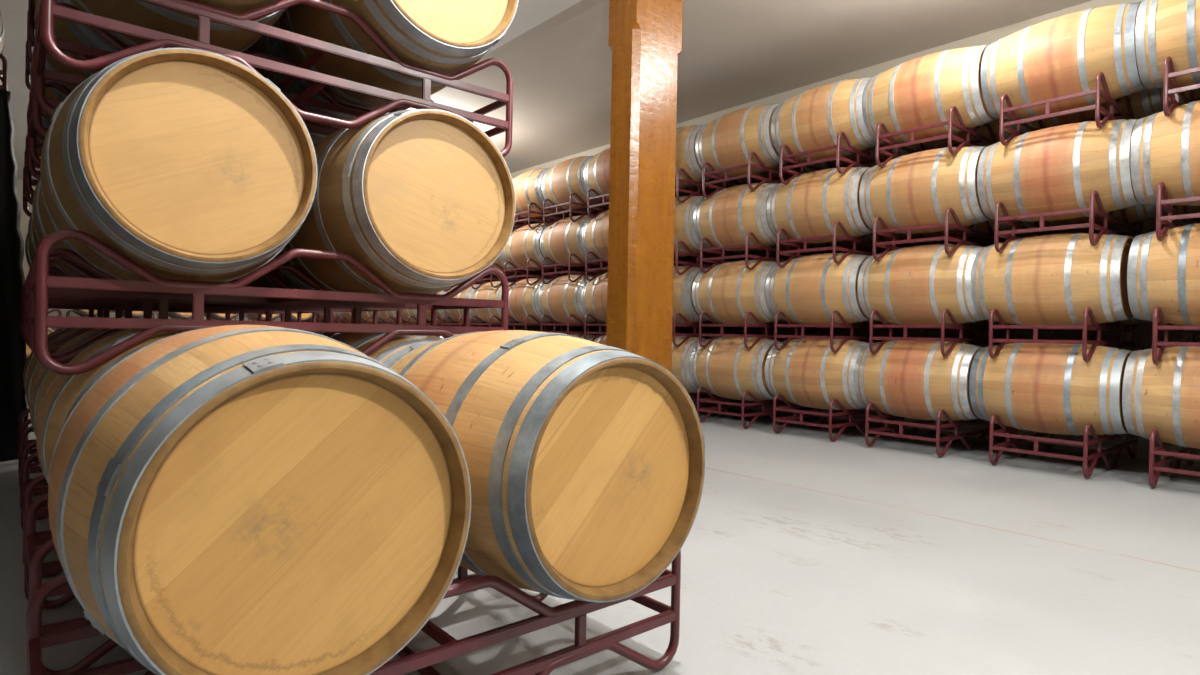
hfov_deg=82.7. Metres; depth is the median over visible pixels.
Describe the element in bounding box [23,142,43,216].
rack
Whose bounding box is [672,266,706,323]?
wine barrel
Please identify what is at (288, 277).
wine barrel
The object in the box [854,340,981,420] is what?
wine barrel
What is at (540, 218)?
wine barrel
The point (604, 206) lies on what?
wine barrel
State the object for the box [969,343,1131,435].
wine barrel
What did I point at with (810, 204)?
wine barrel
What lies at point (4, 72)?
rack
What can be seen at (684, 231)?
wine barrel
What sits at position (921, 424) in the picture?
rack
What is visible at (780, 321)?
wine barrel
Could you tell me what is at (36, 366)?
wine barrel
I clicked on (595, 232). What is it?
wine barrel
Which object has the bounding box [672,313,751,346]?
rack
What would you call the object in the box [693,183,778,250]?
wine barrel
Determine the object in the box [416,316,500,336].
rack
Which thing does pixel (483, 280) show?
rack
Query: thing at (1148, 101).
wine barrel
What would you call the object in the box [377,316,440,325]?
rack
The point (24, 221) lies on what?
wall
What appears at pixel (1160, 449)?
rack
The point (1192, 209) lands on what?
wine barrel
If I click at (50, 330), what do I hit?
wine barrel
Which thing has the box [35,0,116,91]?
wine barrel
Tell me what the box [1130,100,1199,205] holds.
wine barrel
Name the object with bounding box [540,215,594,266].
wine barrel
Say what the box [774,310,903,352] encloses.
rack
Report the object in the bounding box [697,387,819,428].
rack
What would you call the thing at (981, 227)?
wine barrel
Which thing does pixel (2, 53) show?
wine barrel
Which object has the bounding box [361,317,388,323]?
rack
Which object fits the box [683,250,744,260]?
wine barrel
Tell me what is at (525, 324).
rack
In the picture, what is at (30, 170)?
rack
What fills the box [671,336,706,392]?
wine barrel
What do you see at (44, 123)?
wine barrel
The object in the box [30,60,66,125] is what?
wine barrel
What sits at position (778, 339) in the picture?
wine barrel
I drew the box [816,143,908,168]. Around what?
wine barrel
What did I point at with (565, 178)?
wine barrel
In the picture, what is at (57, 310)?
rack
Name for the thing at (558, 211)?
rack
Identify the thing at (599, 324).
rack
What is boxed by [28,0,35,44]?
rack
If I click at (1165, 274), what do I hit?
wine barrel
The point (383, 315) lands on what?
wine barrel
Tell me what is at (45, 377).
wine barrel
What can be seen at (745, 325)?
rack
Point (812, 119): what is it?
wine barrel
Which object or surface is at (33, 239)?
wine barrel
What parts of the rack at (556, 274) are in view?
rail, rail, rail, frame, rail, rail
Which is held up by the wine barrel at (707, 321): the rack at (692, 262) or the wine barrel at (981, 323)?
the rack at (692, 262)
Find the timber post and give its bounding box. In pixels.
[606,0,682,371]
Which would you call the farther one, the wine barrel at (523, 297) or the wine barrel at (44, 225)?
the wine barrel at (523, 297)
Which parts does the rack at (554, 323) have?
rail, rail, rail, rail, frame, rail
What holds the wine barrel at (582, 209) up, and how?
on the rack at (528, 219)
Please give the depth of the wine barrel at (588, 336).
9.17 m
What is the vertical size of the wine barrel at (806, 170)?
0.692 m
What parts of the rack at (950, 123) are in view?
rail, rail, frame, rail, rail, rail, rail, frame, rail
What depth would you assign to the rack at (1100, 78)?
4.90 m
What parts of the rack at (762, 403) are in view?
rail, rail, rail, frame, rail, rail, rail, frame, rail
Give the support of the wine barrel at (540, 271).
on the rack at (483, 280)
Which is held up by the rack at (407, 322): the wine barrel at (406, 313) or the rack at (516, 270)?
the wine barrel at (406, 313)
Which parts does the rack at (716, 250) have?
rail, rail, rail, rail, frame, rail, rail, rail, frame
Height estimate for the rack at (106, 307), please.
0.393 m
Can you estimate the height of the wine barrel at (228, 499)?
0.692 m
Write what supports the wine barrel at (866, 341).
on the rack at (831, 414)
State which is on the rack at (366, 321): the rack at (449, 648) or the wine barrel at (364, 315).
the wine barrel at (364, 315)
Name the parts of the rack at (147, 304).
rail, rail, rail, rail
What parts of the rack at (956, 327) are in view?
frame, rail, rail, rail, rail, rail, rail, frame, rail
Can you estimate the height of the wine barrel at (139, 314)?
0.692 m
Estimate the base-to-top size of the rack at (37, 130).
0.393 m
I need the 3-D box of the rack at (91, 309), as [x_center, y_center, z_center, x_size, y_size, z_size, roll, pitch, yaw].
[-2.980,-0.142,4.613,1.431,0.393,0.620,1,0,-41]
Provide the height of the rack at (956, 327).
0.393 m
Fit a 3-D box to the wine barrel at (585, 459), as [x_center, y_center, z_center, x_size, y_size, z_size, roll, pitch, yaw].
[-0.250,0.325,1.977,0.692,0.692,0.954,1,0,-41]
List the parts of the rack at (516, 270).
rail, rail, rail, frame, rail, rail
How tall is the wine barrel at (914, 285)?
0.691 m
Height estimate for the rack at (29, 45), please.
0.393 m
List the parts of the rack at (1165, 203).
rail, rail, rail, rail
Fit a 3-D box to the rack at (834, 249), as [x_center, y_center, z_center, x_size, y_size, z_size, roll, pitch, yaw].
[2.437,-0.853,6.790,1.431,0.393,0.620,1,0,-41]
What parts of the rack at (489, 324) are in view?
rail, frame, frame, rail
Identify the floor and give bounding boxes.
[0,399,1199,674]
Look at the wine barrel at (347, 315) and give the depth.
15.12 m
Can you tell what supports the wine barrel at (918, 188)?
on the rack at (886, 232)
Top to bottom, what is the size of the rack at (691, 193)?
0.393 m
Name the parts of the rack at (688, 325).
rail, rail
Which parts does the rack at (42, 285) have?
frame, rail, rail, rail, rail, rail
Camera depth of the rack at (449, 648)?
1.60 m
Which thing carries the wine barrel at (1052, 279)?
on the rack at (1084, 328)
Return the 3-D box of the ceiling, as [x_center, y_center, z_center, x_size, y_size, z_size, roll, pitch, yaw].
[-2.423,-3.153,6.821,9.390,0.230,24.000,1,0,-41]
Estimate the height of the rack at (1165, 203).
0.393 m
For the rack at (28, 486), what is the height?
0.393 m
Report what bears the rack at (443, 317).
on the wine barrel
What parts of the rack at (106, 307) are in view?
rail, rail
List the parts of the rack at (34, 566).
rail, rail, rail, frame, rail, rail, rail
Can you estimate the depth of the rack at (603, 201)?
8.71 m
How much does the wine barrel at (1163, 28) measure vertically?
0.692 m
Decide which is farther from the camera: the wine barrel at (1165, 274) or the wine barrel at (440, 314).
the wine barrel at (440, 314)
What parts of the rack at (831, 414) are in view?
rail, rail, rail, frame, rail, rail, rail, frame, rail, rail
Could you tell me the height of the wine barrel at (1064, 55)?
0.692 m
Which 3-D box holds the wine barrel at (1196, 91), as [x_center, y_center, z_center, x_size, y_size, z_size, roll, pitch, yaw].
[4.613,-2.007,4.816,0.692,0.692,0.954,1,0,-41]
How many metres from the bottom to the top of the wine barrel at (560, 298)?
0.692 m
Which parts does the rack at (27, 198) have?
frame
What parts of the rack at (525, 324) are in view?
rail, frame, rail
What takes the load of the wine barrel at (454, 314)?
on the rack at (443, 317)
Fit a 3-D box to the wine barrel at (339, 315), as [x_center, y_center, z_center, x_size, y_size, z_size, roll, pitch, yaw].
[-5.996,-0.681,16.015,0.689,0.689,0.958,1,0,-40]
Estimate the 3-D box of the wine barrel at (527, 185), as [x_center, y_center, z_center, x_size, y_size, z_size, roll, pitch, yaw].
[-0.933,-2.149,10.163,0.692,0.692,0.954,1,0,-41]
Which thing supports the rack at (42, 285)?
on the wine barrel at (64, 393)
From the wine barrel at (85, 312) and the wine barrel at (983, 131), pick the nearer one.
the wine barrel at (983, 131)
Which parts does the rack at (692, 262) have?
rail, rail, rail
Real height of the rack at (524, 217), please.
0.393 m
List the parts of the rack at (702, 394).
rail, rail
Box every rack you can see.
[0,53,7,90]
[17,409,39,479]
[19,426,48,519]
[20,288,284,339]
[21,452,63,576]
[22,272,332,347]
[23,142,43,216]
[24,493,474,674]
[25,12,34,89]
[25,110,48,195]
[25,256,401,355]
[25,399,28,439]
[25,549,680,674]
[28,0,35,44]
[28,38,338,165]
[29,229,508,374]
[34,0,512,157]
[48,309,61,329]
[66,310,157,318]
[168,312,238,320]
[244,315,311,322]
[339,317,370,323]
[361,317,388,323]
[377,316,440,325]
[394,316,474,326]
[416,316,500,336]
[442,316,530,337]
[444,274,516,290]
[470,315,553,330]
[471,263,554,288]
[504,259,602,286]
[508,315,583,331]
[511,202,578,232]
[512,217,539,229]
[541,314,604,336]
[542,254,605,283]
[543,193,607,226]
[584,314,693,341]
[585,251,694,280]
[587,189,608,218]
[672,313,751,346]
[674,240,754,274]
[675,168,729,202]
[689,392,750,415]
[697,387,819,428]
[699,312,822,349]
[700,232,823,272]
[702,152,800,197]
[773,394,903,441]
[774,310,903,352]
[776,221,908,267]
[780,131,887,184]
[865,403,1004,456]
[869,309,1008,356]
[873,208,1011,260]
[876,106,996,167]
[988,307,1136,361]
[989,414,1136,478]
[994,190,1142,252]
[999,72,1134,145]
[1149,429,1199,487]
[1152,306,1199,364]
[1156,182,1199,241]
[1163,56,1199,116]
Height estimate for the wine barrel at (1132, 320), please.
0.692 m
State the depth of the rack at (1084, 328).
5.00 m
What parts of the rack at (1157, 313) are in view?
rail, rail, rail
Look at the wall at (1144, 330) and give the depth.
6.68 m
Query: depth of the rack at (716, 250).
7.12 m
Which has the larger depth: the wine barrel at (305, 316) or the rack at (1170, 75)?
the wine barrel at (305, 316)
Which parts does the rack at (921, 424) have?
rail, frame, rail, rail, rail, rail, rail, rail, frame, rail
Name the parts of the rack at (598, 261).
frame, rail, rail, rail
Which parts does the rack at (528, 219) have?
frame, rail, rail, frame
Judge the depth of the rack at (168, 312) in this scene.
14.19 m
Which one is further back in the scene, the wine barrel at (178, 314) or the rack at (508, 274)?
the wine barrel at (178, 314)
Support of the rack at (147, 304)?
on the wine barrel at (45, 377)
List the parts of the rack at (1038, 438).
rail, frame, rail, rail, rail, rail, rail, rail, frame, rail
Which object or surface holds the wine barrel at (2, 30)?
on the rack at (4, 72)
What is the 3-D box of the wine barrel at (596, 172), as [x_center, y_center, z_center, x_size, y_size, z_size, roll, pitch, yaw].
[0.313,-2.115,8.721,0.692,0.692,0.954,1,0,-41]
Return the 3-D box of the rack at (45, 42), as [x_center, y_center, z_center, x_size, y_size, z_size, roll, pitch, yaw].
[-1.080,-0.893,2.433,1.431,0.393,0.620,1,0,-41]
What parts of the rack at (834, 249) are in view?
rail, rail, rail, frame, rail, rail, rail, rail, frame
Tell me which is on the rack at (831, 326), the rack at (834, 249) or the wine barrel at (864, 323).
the wine barrel at (864, 323)
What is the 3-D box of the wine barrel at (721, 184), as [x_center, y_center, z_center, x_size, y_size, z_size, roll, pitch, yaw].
[1.470,-2.091,8.453,0.690,0.690,0.954,1,0,-41]
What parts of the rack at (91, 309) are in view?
rail, rail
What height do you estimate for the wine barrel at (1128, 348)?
0.691 m
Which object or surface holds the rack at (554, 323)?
on the wine barrel at (588, 336)
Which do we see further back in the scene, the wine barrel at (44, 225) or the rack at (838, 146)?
the rack at (838, 146)
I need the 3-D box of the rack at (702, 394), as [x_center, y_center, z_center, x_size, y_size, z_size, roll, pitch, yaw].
[1.147,0.717,8.264,1.431,0.393,0.620,1,0,-41]
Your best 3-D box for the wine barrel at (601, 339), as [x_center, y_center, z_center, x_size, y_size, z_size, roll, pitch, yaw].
[0.269,0.291,8.752,0.692,0.692,0.954,1,0,-41]
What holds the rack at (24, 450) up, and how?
on the floor
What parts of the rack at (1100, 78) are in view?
rail, rail, frame, rail, rail, rail, rail, frame, rail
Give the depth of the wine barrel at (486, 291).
10.69 m
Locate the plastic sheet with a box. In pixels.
[0,89,26,461]
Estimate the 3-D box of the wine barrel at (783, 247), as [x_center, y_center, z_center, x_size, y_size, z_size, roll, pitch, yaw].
[2.081,-1.272,7.744,0.691,0.691,0.954,1,0,-41]
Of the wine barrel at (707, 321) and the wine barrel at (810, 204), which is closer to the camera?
the wine barrel at (810, 204)
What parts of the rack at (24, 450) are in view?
frame, rail, rail, rail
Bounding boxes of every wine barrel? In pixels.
[0,11,4,53]
[0,53,2,84]
[23,328,66,391]
[25,233,33,267]
[26,328,54,358]
[26,328,81,409]
[27,103,48,148]
[28,213,57,267]
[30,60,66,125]
[30,328,104,435]
[31,176,103,278]
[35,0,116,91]
[36,329,181,482]
[40,48,317,281]
[48,325,470,674]
[69,0,286,51]
[73,309,96,315]
[122,311,142,317]
[168,312,191,318]
[211,313,236,319]
[239,250,330,290]
[241,22,356,144]
[246,314,278,320]
[277,0,518,109]
[279,313,311,321]
[282,109,515,293]
[316,313,335,321]
[329,332,442,365]
[333,312,350,322]
[341,312,365,322]
[361,312,385,322]
[377,311,406,322]
[387,330,705,602]
[395,309,430,322]
[426,286,455,322]
[442,284,483,322]
[469,281,512,322]
[488,253,514,271]
[501,278,551,323]
[502,223,551,270]
[512,168,555,217]
[514,216,547,224]
[522,270,551,274]
[538,274,594,323]
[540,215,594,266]
[541,156,599,209]
[550,208,586,220]
[551,266,588,273]
[561,333,594,339]
[581,272,607,322]
[582,210,608,261]
[583,148,609,200]
[584,203,607,213]
[588,334,606,344]
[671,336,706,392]
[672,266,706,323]
[674,196,706,256]
[675,125,712,188]
[682,177,744,195]
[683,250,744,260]
[689,337,778,400]
[692,260,779,323]
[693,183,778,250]
[693,320,722,323]
[695,104,788,176]
[742,162,817,182]
[743,242,820,256]
[764,320,795,323]
[765,253,869,324]
[765,338,868,409]
[766,338,793,341]
[767,167,872,242]
[771,77,880,161]
[815,233,905,249]
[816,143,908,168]
[850,320,893,325]
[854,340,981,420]
[855,340,880,342]
[857,244,983,324]
[859,146,990,233]
[862,45,994,142]
[905,119,1021,153]
[905,219,1018,241]
[961,320,1005,326]
[964,342,997,346]
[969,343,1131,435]
[970,233,1132,324]
[977,119,1139,221]
[981,1,1145,118]
[1014,204,1155,231]
[1020,88,1162,133]
[1090,316,1150,326]
[1105,345,1144,350]
[1122,346,1199,448]
[1127,223,1199,325]
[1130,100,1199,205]
[1135,0,1199,87]
[1155,205,1199,217]
[1160,86,1199,106]
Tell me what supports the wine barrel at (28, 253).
on the rack at (91, 309)
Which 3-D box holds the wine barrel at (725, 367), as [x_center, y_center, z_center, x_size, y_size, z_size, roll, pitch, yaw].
[1.510,0.324,7.316,0.692,0.692,0.954,1,0,-41]
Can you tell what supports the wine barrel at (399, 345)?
on the rack at (34, 566)
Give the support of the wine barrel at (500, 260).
on the rack at (483, 280)
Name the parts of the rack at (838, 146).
rail, rail, frame, rail, rail, rail, rail, frame, rail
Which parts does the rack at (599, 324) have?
frame, rail, rail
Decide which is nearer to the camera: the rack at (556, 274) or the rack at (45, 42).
the rack at (45, 42)
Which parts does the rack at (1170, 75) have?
rail, rail, rail, rail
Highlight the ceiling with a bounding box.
[0,0,1092,179]
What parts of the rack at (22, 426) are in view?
frame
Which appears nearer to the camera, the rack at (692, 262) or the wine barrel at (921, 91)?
the wine barrel at (921, 91)
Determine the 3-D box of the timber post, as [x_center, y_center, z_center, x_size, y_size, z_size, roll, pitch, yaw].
[0.324,-1.044,5.219,0.482,3.920,0.310,1,0,-41]
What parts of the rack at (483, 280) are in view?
frame, frame, rail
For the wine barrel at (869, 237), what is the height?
0.691 m
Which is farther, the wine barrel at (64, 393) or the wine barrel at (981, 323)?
the wine barrel at (981, 323)
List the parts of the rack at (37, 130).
rail, rail, rail, frame, rail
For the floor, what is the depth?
2.74 m
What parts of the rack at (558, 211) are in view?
rail, rail, rail, rail, frame, rail, frame, rail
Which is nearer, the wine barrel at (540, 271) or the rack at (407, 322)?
the wine barrel at (540, 271)
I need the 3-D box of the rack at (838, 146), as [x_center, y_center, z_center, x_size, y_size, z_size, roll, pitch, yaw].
[2.462,-1.655,6.763,1.431,0.393,0.620,1,0,-41]
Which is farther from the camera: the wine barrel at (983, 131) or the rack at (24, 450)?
the wine barrel at (983, 131)
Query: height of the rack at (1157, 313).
0.393 m
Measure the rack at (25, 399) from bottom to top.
0.393 m
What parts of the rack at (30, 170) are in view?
frame, frame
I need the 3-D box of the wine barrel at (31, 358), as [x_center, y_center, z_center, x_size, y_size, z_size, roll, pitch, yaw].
[-3.277,0.250,4.409,0.692,0.692,0.954,1,0,-41]
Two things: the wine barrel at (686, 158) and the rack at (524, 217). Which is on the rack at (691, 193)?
the wine barrel at (686, 158)
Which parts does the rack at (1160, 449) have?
rail, rail, rail, rail, rail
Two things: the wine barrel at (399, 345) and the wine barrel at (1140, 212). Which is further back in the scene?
the wine barrel at (1140, 212)
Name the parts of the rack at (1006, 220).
rail, rail, frame, rail, rail, rail, rail, frame, rail, rail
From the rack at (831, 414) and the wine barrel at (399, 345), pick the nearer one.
the wine barrel at (399, 345)
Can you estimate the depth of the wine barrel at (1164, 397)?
4.42 m
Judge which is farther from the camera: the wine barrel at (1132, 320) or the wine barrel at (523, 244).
the wine barrel at (523, 244)
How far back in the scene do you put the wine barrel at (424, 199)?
2.33 m
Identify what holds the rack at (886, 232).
on the wine barrel at (981, 323)
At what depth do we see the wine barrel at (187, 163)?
1.87 m
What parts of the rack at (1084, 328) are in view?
frame, rail, rail, rail, rail, rail, frame, rail, rail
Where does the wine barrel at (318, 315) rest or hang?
on the rack
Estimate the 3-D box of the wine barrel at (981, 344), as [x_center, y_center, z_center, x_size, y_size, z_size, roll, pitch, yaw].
[3.294,0.365,6.322,0.691,0.691,0.954,1,0,-41]
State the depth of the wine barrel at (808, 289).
6.33 m
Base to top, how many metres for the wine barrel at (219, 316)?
0.691 m
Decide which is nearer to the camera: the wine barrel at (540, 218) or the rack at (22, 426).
the rack at (22, 426)
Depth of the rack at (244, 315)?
15.04 m
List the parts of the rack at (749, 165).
rail, rail, rail, rail, frame, rail, rail, rail, frame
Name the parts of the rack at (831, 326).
rail, rail, frame, rail, rail, rail, frame, rail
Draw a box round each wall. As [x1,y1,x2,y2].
[17,179,337,330]
[387,0,1199,464]
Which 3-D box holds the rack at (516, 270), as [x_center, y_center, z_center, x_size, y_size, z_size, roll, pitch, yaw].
[-0.698,-0.938,10.417,1.431,0.393,0.620,1,0,-41]
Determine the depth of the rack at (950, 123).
5.65 m
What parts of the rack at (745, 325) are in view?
rail, rail, frame, rail, rail, rail, frame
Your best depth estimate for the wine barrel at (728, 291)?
7.05 m
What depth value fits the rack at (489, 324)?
10.73 m
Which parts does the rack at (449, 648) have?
rail, rail, rail, frame, rail, rail, rail, rail, rail, rail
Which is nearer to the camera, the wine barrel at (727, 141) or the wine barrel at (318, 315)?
the wine barrel at (727, 141)
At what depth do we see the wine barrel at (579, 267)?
10.41 m
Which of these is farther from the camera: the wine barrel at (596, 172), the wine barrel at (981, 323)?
the wine barrel at (596, 172)
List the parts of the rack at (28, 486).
rail, frame, rail, rail, rail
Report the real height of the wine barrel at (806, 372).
0.691 m
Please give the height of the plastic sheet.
2.440 m
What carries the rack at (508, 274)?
on the wine barrel at (454, 314)
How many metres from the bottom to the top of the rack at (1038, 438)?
0.393 m
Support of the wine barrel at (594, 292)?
on the rack at (599, 324)
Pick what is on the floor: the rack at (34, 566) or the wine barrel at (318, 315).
the rack at (34, 566)
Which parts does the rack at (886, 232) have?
rail, rail, frame, rail, rail, rail, rail, rail, frame, rail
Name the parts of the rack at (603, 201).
rail, rail, rail, rail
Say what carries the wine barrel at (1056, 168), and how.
on the rack at (1006, 220)
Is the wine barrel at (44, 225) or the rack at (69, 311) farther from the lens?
the rack at (69, 311)
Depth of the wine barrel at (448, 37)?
2.42 m
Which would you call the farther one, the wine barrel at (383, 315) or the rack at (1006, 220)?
the wine barrel at (383, 315)
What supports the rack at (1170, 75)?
on the wine barrel at (1192, 209)
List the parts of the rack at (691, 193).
rail, rail, rail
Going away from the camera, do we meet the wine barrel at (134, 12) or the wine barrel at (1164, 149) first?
the wine barrel at (134, 12)
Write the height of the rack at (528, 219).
0.393 m
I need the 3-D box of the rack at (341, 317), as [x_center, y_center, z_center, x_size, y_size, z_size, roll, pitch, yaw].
[-5.109,-0.254,15.516,1.431,0.393,0.616,1,0,-41]
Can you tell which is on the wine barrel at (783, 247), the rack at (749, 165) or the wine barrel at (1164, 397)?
the rack at (749, 165)
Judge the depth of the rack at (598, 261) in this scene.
8.74 m
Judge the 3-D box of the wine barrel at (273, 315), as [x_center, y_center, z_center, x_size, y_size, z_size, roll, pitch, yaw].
[-7.465,-0.703,15.079,0.692,0.692,0.954,1,0,-41]
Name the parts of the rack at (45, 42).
rail, rail, rail, rail, rail, rail, rail, rail, rail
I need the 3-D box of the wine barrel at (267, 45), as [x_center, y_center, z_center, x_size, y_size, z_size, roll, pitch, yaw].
[-1.453,-1.313,3.413,0.692,0.692,0.954,1,0,-41]

